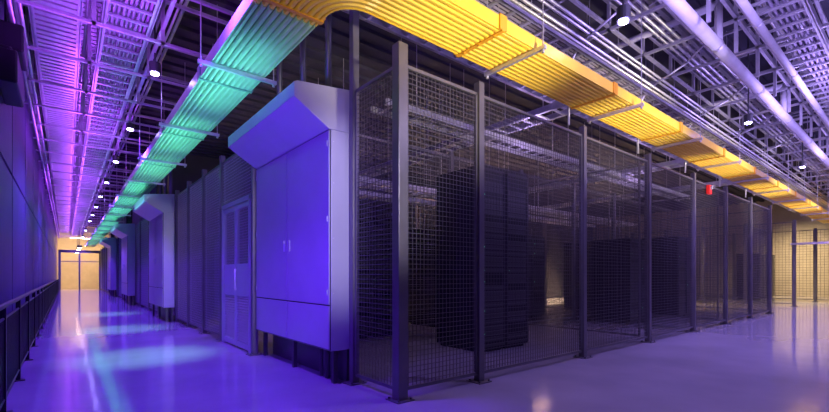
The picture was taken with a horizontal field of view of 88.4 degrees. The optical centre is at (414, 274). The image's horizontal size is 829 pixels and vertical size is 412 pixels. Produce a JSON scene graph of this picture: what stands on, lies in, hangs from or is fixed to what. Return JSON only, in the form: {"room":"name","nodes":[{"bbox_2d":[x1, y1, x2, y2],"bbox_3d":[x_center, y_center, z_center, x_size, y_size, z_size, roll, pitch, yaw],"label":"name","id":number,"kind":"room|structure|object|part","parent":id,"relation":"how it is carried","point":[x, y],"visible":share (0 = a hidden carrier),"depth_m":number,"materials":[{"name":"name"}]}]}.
{"room":"server room","nodes":[
{"label":"server room","id":0,"kind":"room"},
{"bbox_2d":[0,0,56,313],"bbox_3d":[-14.716,-1.600,16.940,0.175,5.600,52.860,0,0,-39],"label":"wall","id":1,"kind":"structure","parent":0,"point":[28,236],"depth_m":7.27,"materials":[{"name":"paint"}]},
{"bbox_2d":[0,0,26,106],"bbox_3d":[-4.573,-2.725,4.851,0.215,1.350,0.900,0,0,-39],"label":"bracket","id":2,"kind":"object","parent":1,"relation":"attached to","point":[13,45],"visible":0.98,"depth_m":4.63,"materials":[{"name":"metal"}]},
{"bbox_2d":[57,226,108,288],"bbox_3d":[-18.292,-1.600,47.150,32.600,5.600,0.150,0,0,-39],"label":"wall","id":3,"kind":"structure","parent":0,"point":[89,271],"depth_m":37.64,"materials":[{"name":"beige paint"}]},
{"bbox_2d":[109,170,171,300],"bbox_3d":[-17.712,-1.600,26.306,0.100,5.600,28.850,0,0,-39],"label":"wall","id":4,"kind":"structure","parent":0,"point":[135,217],"depth_m":19.83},
{"bbox_2d":[172,154,592,308],"bbox_3d":[2.693,-1.600,24.265,29.100,5.600,0.150,0,0,-39],"label":"wall","id":5,"kind":"structure","parent":0,"point":[192,172],"depth_m":15.76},
{"bbox_2d":[7,288,828,411],"bbox_3d":[-1.838,1.275,26.921,32.750,0.150,52.000,0,0,-39],"label":"floor","id":6,"kind":"structure","parent":0,"point":[96,351],"depth_m":5.24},
{"bbox_2d":[0,278,58,411],"bbox_3d":[-13.148,0.724,15.406,0.120,0.952,39.500,0,0,-39],"label":"guard rail","id":7,"kind":"object","parent":6,"relation":"on","point":[19,329],"visible":1,"depth_m":4.83,"materials":[{"name":"black metal"}]},
{"bbox_2d":[58,250,100,290],"bbox_3d":[-25.689,-0.350,32.699,2.550,3.100,0.150,0,0,-39],"label":"frame","id":8,"kind":"object","parent":6,"relation":"on","point":[59,251],"visible":0.87,"depth_m":32.62,"materials":[{"name":"grey metal"}]},
{"bbox_2d":[99,197,116,296],"bbox_3d":[-17.371,-1.570,24.095,0.673,5.540,2.303,0,0,-39],"label":"tall cabinet","id":9,"kind":"object","parent":6,"relation":"on","point":[110,244],"visible":0.95,"depth_m":23.39,"materials":[{"name":"metal"}]},
{"bbox_2d":[99,237,116,247],"bbox_3d":[-17.372,-1.825,24.096,0.673,0.489,2.300,0,0,-39],"label":"hood","id":10,"kind":"object","parent":9,"relation":"attached to","point":[111,242],"depth_m":23.33,"materials":[{"name":"blue"}]},
{"bbox_2d":[110,168,134,304],"bbox_3d":[-12.179,-1.570,17.748,0.673,5.540,2.303,0,0,-39],"label":"tall cabinet","id":11,"kind":"object","parent":6,"relation":"on","point":[126,232],"visible":0.98,"depth_m":17.05,"materials":[{"name":"metal"}]},
{"bbox_2d":[110,223,134,238],"bbox_3d":[-12.180,-1.825,17.750,0.673,0.489,2.300,0,0,-39],"label":"hood","id":12,"kind":"object","parent":11,"relation":"attached to","point":[122,231],"depth_m":16.97,"materials":[{"name":"blue"}]},
{"bbox_2d":[133,110,174,321],"bbox_3d":[-7.119,-1.570,11.565,0.673,5.540,2.283,0,0,-39],"label":"tall cabinet","id":13,"kind":"object","parent":6,"relation":"on","point":[158,209],"visible":0.94,"depth_m":10.90,"materials":[{"name":"metal"}]},
{"bbox_2d":[133,194,174,220],"bbox_3d":[-7.120,-1.825,11.566,0.673,0.489,2.280,0,0,-39],"label":"hood","id":14,"kind":"object","parent":13,"relation":"attached to","point":[150,206],"depth_m":10.82,"materials":[{"name":"blue"}]},
{"bbox_2d":[100,153,262,355],"bbox_3d":[-14.717,-0.480,21.462,0.200,3.360,39.060,0,0,-39],"label":"wall","id":15,"kind":"structure","parent":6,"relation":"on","point":[240,168],"depth_m":8.70,"materials":[{"name":"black metal"}]},
{"bbox_2d":[224,201,247,349],"bbox_3d":[-2.966,0.015,7.070,0.087,2.310,1.360,0,0,-39],"label":"leaves","id":16,"kind":"object","parent":15,"relation":"attached to","point":[242,269],"depth_m":7.08,"materials":[{"name":"metal"}]},
{"bbox_3d":[-2.945,0.075,7.009,0.042,0.350,0.024,0,0,-39],"label":"handle","id":17,"kind":"part","parent":16,"relation":"part of","materials":[{"name":"metal"}]},
{"bbox_2d":[225,295,247,342],"bbox_3d":[-2.952,0.704,7.082,0.040,0.720,1.270,0,0,-39],"label":"louvres","id":18,"kind":"object","parent":16,"relation":"attached to","point":[242,328],"visible":0.83,"depth_m":6.98,"materials":[{"name":"metal"}]},
{"bbox_2d":[226,206,247,264],"bbox_3d":[-2.952,-0.630,7.082,0.006,0.900,1.270,0,0,-39],"label":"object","id":19,"kind":"object","parent":16,"relation":"attached to","point":[246,207],"visible":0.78,"depth_m":6.95,"materials":[{"name":"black metal"}]},
{"bbox_2d":[222,194,250,352],"bbox_3d":[-2.952,-0.015,7.082,0.080,2.430,1.500,0,0,-39],"label":"frame","id":20,"kind":"object","parent":15,"relation":"attached to","point":[246,198],"visible":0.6,"depth_m":6.51,"materials":[{"name":"metal"}]},
{"bbox_2d":[214,232,247,315],"bbox_3d":[-1.016,0.000,16.085,11.992,2.400,1.015,0,0,-39],"label":"rack","id":21,"kind":"object","parent":6,"relation":"on","point":[229,232],"visible":0.02,"depth_m":12.37,"materials":[{"name":"grey metal"}]},
{"bbox_2d":[228,13,348,383],"bbox_3d":[-1.683,-1.570,5.450,0.703,5.540,2.293,0,0,-39],"label":"tall cabinet","id":22,"kind":"object","parent":6,"relation":"on","point":[297,144],"visible":0.91,"depth_m":5.00,"materials":[{"name":"metal"}]},
{"bbox_2d":[228,80,348,168],"bbox_3d":[-1.684,-1.825,5.451,0.703,0.489,2.290,0,0,-39],"label":"hood","id":23,"kind":"object","parent":22,"relation":"attached to","point":[303,112],"depth_m":4.80,"materials":[{"name":"blue"}]},
{"bbox_2d":[359,216,389,338],"bbox_3d":[-1.135,0.050,8.494,1.192,2.300,1.015,0,0,-39],"label":"rack","id":24,"kind":"object","parent":6,"relation":"on","point":[359,216],"visible":0.26,"depth_m":8.15,"materials":[{"name":"grey metal"}]},
{"bbox_2d":[410,227,434,326],"bbox_3d":[0.856,0.050,10.640,1.792,2.300,1.015,0,0,-39],"label":"rack","id":25,"kind":"object","parent":6,"relation":"on","point":[428,287],"visible":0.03,"depth_m":10.04,"materials":[{"name":"grey metal"}]},
{"bbox_2d":[437,165,527,351],"bbox_3d":[1.159,-0.250,7.269,1.192,2.900,1.015,0,0,-39],"label":"rack","id":26,"kind":"object","parent":6,"relation":"on","point":[489,280],"visible":0.66,"depth_m":6.89,"materials":[{"name":"grey metal"}]},
{"bbox_2d":[528,236,543,317],"bbox_3d":[3.023,0.050,12.413,1.192,2.300,1.015,0,0,-39],"label":"rack","id":27,"kind":"object","parent":6,"relation":"on","point":[532,237],"visible":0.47,"depth_m":12.14,"materials":[{"name":"grey metal"}]},
{"bbox_2d":[547,252,560,297],"bbox_3d":[8.581,0.000,23.938,8.392,2.400,1.015,0,0,-39],"label":"rack","id":28,"kind":"object","parent":6,"relation":"on","point":[550,264],"visible":0.09,"depth_m":22.08,"materials":[{"name":"grey metal"}]},
{"bbox_2d":[342,10,774,403],"bbox_3d":[2.671,-1.570,12.037,14.620,5.540,8.950,0,0,-39],"label":"cage","id":29,"kind":"object","parent":6,"relation":"on","point":[399,212],"visible":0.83,"depth_m":5.40,"materials":[{"name":"grey metal"}]},
{"bbox_2d":[706,185,712,194],"bbox_3d":[6.568,-1.900,9.470,0.160,0.200,0.100,0,0,-39],"label":"fire alarm strobe","id":30,"kind":"object","parent":29,"relation":"attached to","point":[709,188],"visible":1,"depth_m":9.44,"materials":[{"name":"red plastic"}]},
{"bbox_2d":[564,242,589,309],"bbox_3d":[6.196,0.050,15.009,1.792,2.300,1.015,0,0,-39],"label":"rack","id":31,"kind":"object","parent":6,"relation":"on","point":[588,243],"visible":0.02,"depth_m":14.45,"materials":[{"name":"grey metal"}]},
{"bbox_2d":[591,238,643,323],"bbox_3d":[5.380,0.150,11.111,1.192,2.100,1.015,0,0,-39],"label":"rack","id":32,"kind":"object","parent":6,"relation":"on","point":[622,239],"visible":0.4,"depth_m":10.70,"materials":[{"name":"grey metal"}]},
{"bbox_2d":[642,237,689,315],"bbox_3d":[7.611,0.050,12.807,1.192,2.300,1.015,0,0,-39],"label":"rack","id":33,"kind":"object","parent":6,"relation":"on","point":[661,245],"visible":0.38,"depth_m":12.43,"materials":[{"name":"grey metal"}]},
{"bbox_2d":[632,220,828,306],"bbox_3d":[15.025,-0.450,19.142,4.700,3.300,8.400,0,0,-39],"label":"cage","id":34,"kind":"object","parent":6,"relation":"on","point":[793,222],"visible":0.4,"depth_m":18.86,"materials":[{"name":"grey metal"}]},
{"bbox_2d":[790,241,828,244],"bbox_3d":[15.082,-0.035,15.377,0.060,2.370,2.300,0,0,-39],"label":"rail","id":35,"kind":"object","parent":34,"relation":"attached to","point":[825,242],"visible":1,"depth_m":15.83,"materials":[{"name":"metal"}]},
{"bbox_2d":[737,254,774,297],"bbox_3d":[18.354,0.050,22.890,2.992,2.300,1.015,0,0,-39],"label":"rack","id":36,"kind":"object","parent":6,"relation":"on","point":[737,254],"visible":0.18,"depth_m":22.26,"materials":[{"name":"grey metal"}]},
{"bbox_2d":[23,0,828,226],"bbox_3d":[-1.838,-4.470,26.921,32.750,0.260,52.000,0,0,-39],"label":"ceiling","id":37,"kind":"structure","parent":0,"point":[375,43],"depth_m":10.32,"materials":[{"name":"grey metal"}]},
{"bbox_2d":[27,0,82,233],"bbox_3d":[-14.167,-3.820,17.157,0.524,1.040,43.500,0,0,-39],"label":"cable tray","id":38,"kind":"object","parent":37,"relation":"hanging from","point":[53,32],"visible":0.83,"depth_m":7.08,"materials":[{"name":"metal"}]},
{"bbox_2d":[77,227,81,247],"bbox_3d":[-22.255,-3.070,28.306,0.280,2.540,0.280,0,0,-39],"label":"ceiling spotlight","id":39,"kind":"object","parent":37,"relation":"hanging from","point":[78,246],"depth_m":28.30,"materials":[{"name":"metal"}]},
{"bbox_2d":[6,0,189,238],"bbox_3d":[-13.946,-3.228,18.307,2.562,1.195,42.000,0,0,-39],"label":"pipe","id":40,"kind":"object","parent":37,"relation":"attached to","point":[9,2],"visible":0.2,"depth_m":7.14,"materials":[{"name":"metal"}]},
{"bbox_2d":[98,164,102,196],"bbox_3d":[-11.289,-3.570,15.313,0.140,1.540,0.140,0,0,-39],"label":"ceiling spotlight","id":41,"kind":"object","parent":37,"relation":"hanging from","point":[100,194],"depth_m":15.28,"materials":[{"name":"metal"}]},
{"bbox_2d":[104,178,109,183],"bbox_3d":[-9.389,-3.570,12.991,0.140,1.540,0.140,0,0,-39],"label":"ceiling spotlight","id":42,"kind":"object","parent":37,"relation":"hanging from","point":[106,180],"depth_m":12.95,"materials":[{"name":"metal"}]},
{"bbox_2d":[69,0,145,226],"bbox_3d":[-13.857,-4.095,17.410,1.224,0.490,43.500,0,0,-39],"label":"cable tray","id":43,"kind":"object","parent":37,"relation":"hanging from","point":[99,3],"visible":0.02,"depth_m":7.57,"materials":[{"name":"metal"}]},
{"bbox_2d":[112,115,118,162],"bbox_3d":[-7.426,-3.570,10.592,0.140,1.540,0.140,0,0,-39],"label":"ceiling spotlight","id":44,"kind":"object","parent":37,"relation":"hanging from","point":[115,158],"depth_m":10.56,"materials":[{"name":"black metal"}]},
{"bbox_2d":[71,0,162,235],"bbox_3d":[-13.625,-3.745,17.600,0.524,1.190,43.500,0,0,-39],"label":"cable tray","id":45,"kind":"object","parent":37,"relation":"hanging from","point":[106,6],"visible":0.73,"depth_m":6.82,"materials":[{"name":"metal"}]},
{"bbox_2d":[12,0,234,238],"bbox_3d":[-14.110,-3.630,18.548,2.750,1.420,41.420,0,0,-39],"label":"grid","id":46,"kind":"object","parent":37,"relation":"attached to","point":[160,40],"visible":0.49,"depth_m":7.71,"materials":[{"name":"metal"}]},
{"bbox_2d":[126,121,134,130],"bbox_3d":[-5.495,-3.570,8.231,0.140,1.540,0.140,0,0,-39],"label":"ceiling spotlight","id":47,"kind":"object","parent":46,"relation":"attached to","point":[129,126],"visible":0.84,"depth_m":8.19,"materials":[{"name":"grey"}]},
{"bbox_2d":[149,5,160,75],"bbox_3d":[-3.626,-3.570,5.948,0.140,1.540,0.140,0,0,-39],"label":"ceiling spotlight","id":48,"kind":"object","parent":37,"relation":"hanging from","point":[154,66],"depth_m":5.92,"materials":[{"name":"black metal"}]},
{"bbox_2d":[84,0,314,246],"bbox_3d":[-13.924,-3.269,19.371,0.840,2.142,40.380,0,0,-39],"label":"cable","id":49,"kind":"object","parent":37,"relation":"hanging from","point":[257,37],"visible":0.81,"depth_m":5.22,"materials":[{"name":"teal plastic"}]},
{"bbox_2d":[318,78,594,227],"bbox_3d":[2.206,-3.120,13.175,12.700,2.440,0.424,0,0,-39],"label":"cable tray","id":50,"kind":"object","parent":37,"relation":"hanging from","point":[414,199],"visible":0.17,"depth_m":11.73,"materials":[{"name":"metal"}]},
{"bbox_2d":[359,25,578,177],"bbox_3d":[-1.298,-3.510,11.536,0.424,1.660,12.500,0,0,-39],"label":"cable tray","id":51,"kind":"object","parent":37,"relation":"hanging from","point":[556,105],"visible":0.27,"depth_m":7.81,"materials":[{"name":"metal"}]},
{"bbox_2d":[343,58,636,226],"bbox_3d":[3.187,-3.070,11.975,12.700,2.540,0.524,0,0,-39],"label":"cable tray","id":52,"kind":"object","parent":37,"relation":"hanging from","point":[418,187],"visible":0.28,"depth_m":9.91,"materials":[{"name":"metal"}]},
{"bbox_2d":[371,38,689,198],"bbox_3d":[4.359,-3.445,10.543,12.700,1.790,0.424,0,0,-39],"label":"cable tray","id":53,"kind":"object","parent":37,"relation":"hanging from","point":[469,126],"visible":0.44,"depth_m":8.34,"materials":[{"name":"metal"}]},
{"bbox_2d":[252,0,828,223],"bbox_3d":[8.612,-3.269,10.939,24.815,2.142,1.175,0,0,-39],"label":"cable tray","id":54,"kind":"object","parent":37,"relation":"hanging from","point":[468,29],"visible":0.91,"depth_m":4.75,"materials":[{"name":"yellow plastic"}]},
{"bbox_2d":[388,122,694,216],"bbox_3d":[2.804,-3.510,14.892,0.424,1.660,12.500,0,0,-39],"label":"cable tray","id":55,"kind":"object","parent":37,"relation":"hanging from","point":[677,163],"visible":0.27,"depth_m":11.13,"materials":[{"name":"metal"}]},
{"bbox_2d":[341,0,796,211],"bbox_3d":[8.788,-3.720,12.552,26.500,1.240,0.524,0,0,-39],"label":"cable tray","id":56,"kind":"object","parent":37,"relation":"hanging from","point":[363,16],"visible":0.27,"depth_m":6.72,"materials":[{"name":"metal"}]},
{"bbox_2d":[616,0,630,24],"bbox_3d":[2.276,-3.545,4.640,0.140,1.590,0.140,0,0,-39],"label":"ceiling spotlight","id":57,"kind":"object","parent":37,"relation":"hanging from","point":[623,12],"depth_m":4.60,"materials":[{"name":"black metal"}]},
{"bbox_2d":[528,133,735,210],"bbox_3d":[5.513,-3.510,17.108,0.424,1.660,12.500,0,0,-39],"label":"cable tray","id":58,"kind":"object","parent":37,"relation":"hanging from","point":[722,182],"visible":0.15,"depth_m":14.25,"materials":[{"name":"metal"}]},
{"bbox_2d":[475,0,828,209],"bbox_3d":[9.326,-3.695,11.894,26.500,1.290,0.524,0,0,-39],"label":"cable tray","id":59,"kind":"object","parent":37,"relation":"hanging from","point":[515,9],"visible":0.36,"depth_m":6.64,"materials":[{"name":"metal"}]},
{"bbox_2d":[509,0,828,205],"bbox_3d":[10.668,-3.140,11.913,28.400,2.080,4.530,0,0,-39],"label":"pipes","id":60,"kind":"object","parent":37,"relation":"attached to","point":[645,7],"visible":0.44,"depth_m":6.97,"materials":[{"name":"metal"}]},
{"bbox_2d":[517,0,828,202],"bbox_3d":[10.403,-3.670,11.289,25.600,1.340,5.300,0,0,-39],"label":"grid","id":61,"kind":"object","parent":37,"relation":"attached to","point":[737,20],"visible":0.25,"depth_m":7.22,"materials":[{"name":"metal"}]},
{"bbox_2d":[582,0,828,167],"bbox_3d":[10.513,-3.703,12.023,28.500,1.275,2.505,0,0,-39],"label":"pipe","id":62,"kind":"object","parent":37,"relation":"hanging from","point":[690,17],"visible":0.86,"depth_m":6.35,"materials":[{"name":"metal"}]},
{"bbox_2d":[603,0,828,186],"bbox_3d":[9.706,-4.070,11.430,26.500,0.540,0.424,0,0,-39],"label":"cable tray","id":63,"kind":"object","parent":37,"relation":"hanging from","point":[663,12],"visible":0.44,"depth_m":7.97,"materials":[{"name":"metal"}]},
{"bbox_2d":[743,36,752,124],"bbox_3d":[6.068,-3.545,7.743,0.140,1.590,0.140,0,0,-39],"label":"ceiling spotlight","id":64,"kind":"object","parent":37,"relation":"hanging from","point":[748,118],"depth_m":7.73,"materials":[{"name":"metal"}]},
{"bbox_2d":[733,0,828,129],"bbox_3d":[10.802,-3.845,10.486,26.000,0.990,0.574,0,0,-39],"label":"cable tray","id":65,"kind":"object","parent":37,"relation":"hanging from","point":[806,6],"visible":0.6,"depth_m":6.06,"materials":[{"name":"metal"}]},
{"bbox_2d":[799,125,805,167],"bbox_3d":[9.938,-3.545,10.909,0.140,1.590,0.140,0,0,-39],"label":"ceiling spotlight","id":66,"kind":"object","parent":37,"relation":"hanging from","point":[802,164],"depth_m":10.89,"materials":[{"name":"black metal"}]},
{"bbox_2d":[594,194,828,296],"bbox_3d":[10.893,-1.600,37.338,0.150,5.600,52.000,0,0,-39],"label":"wall","id":67,"kind":"structure","parent":0,"point":[780,214],"depth_m":24.58,"materials":[{"name":"beige paint"}]}
]}

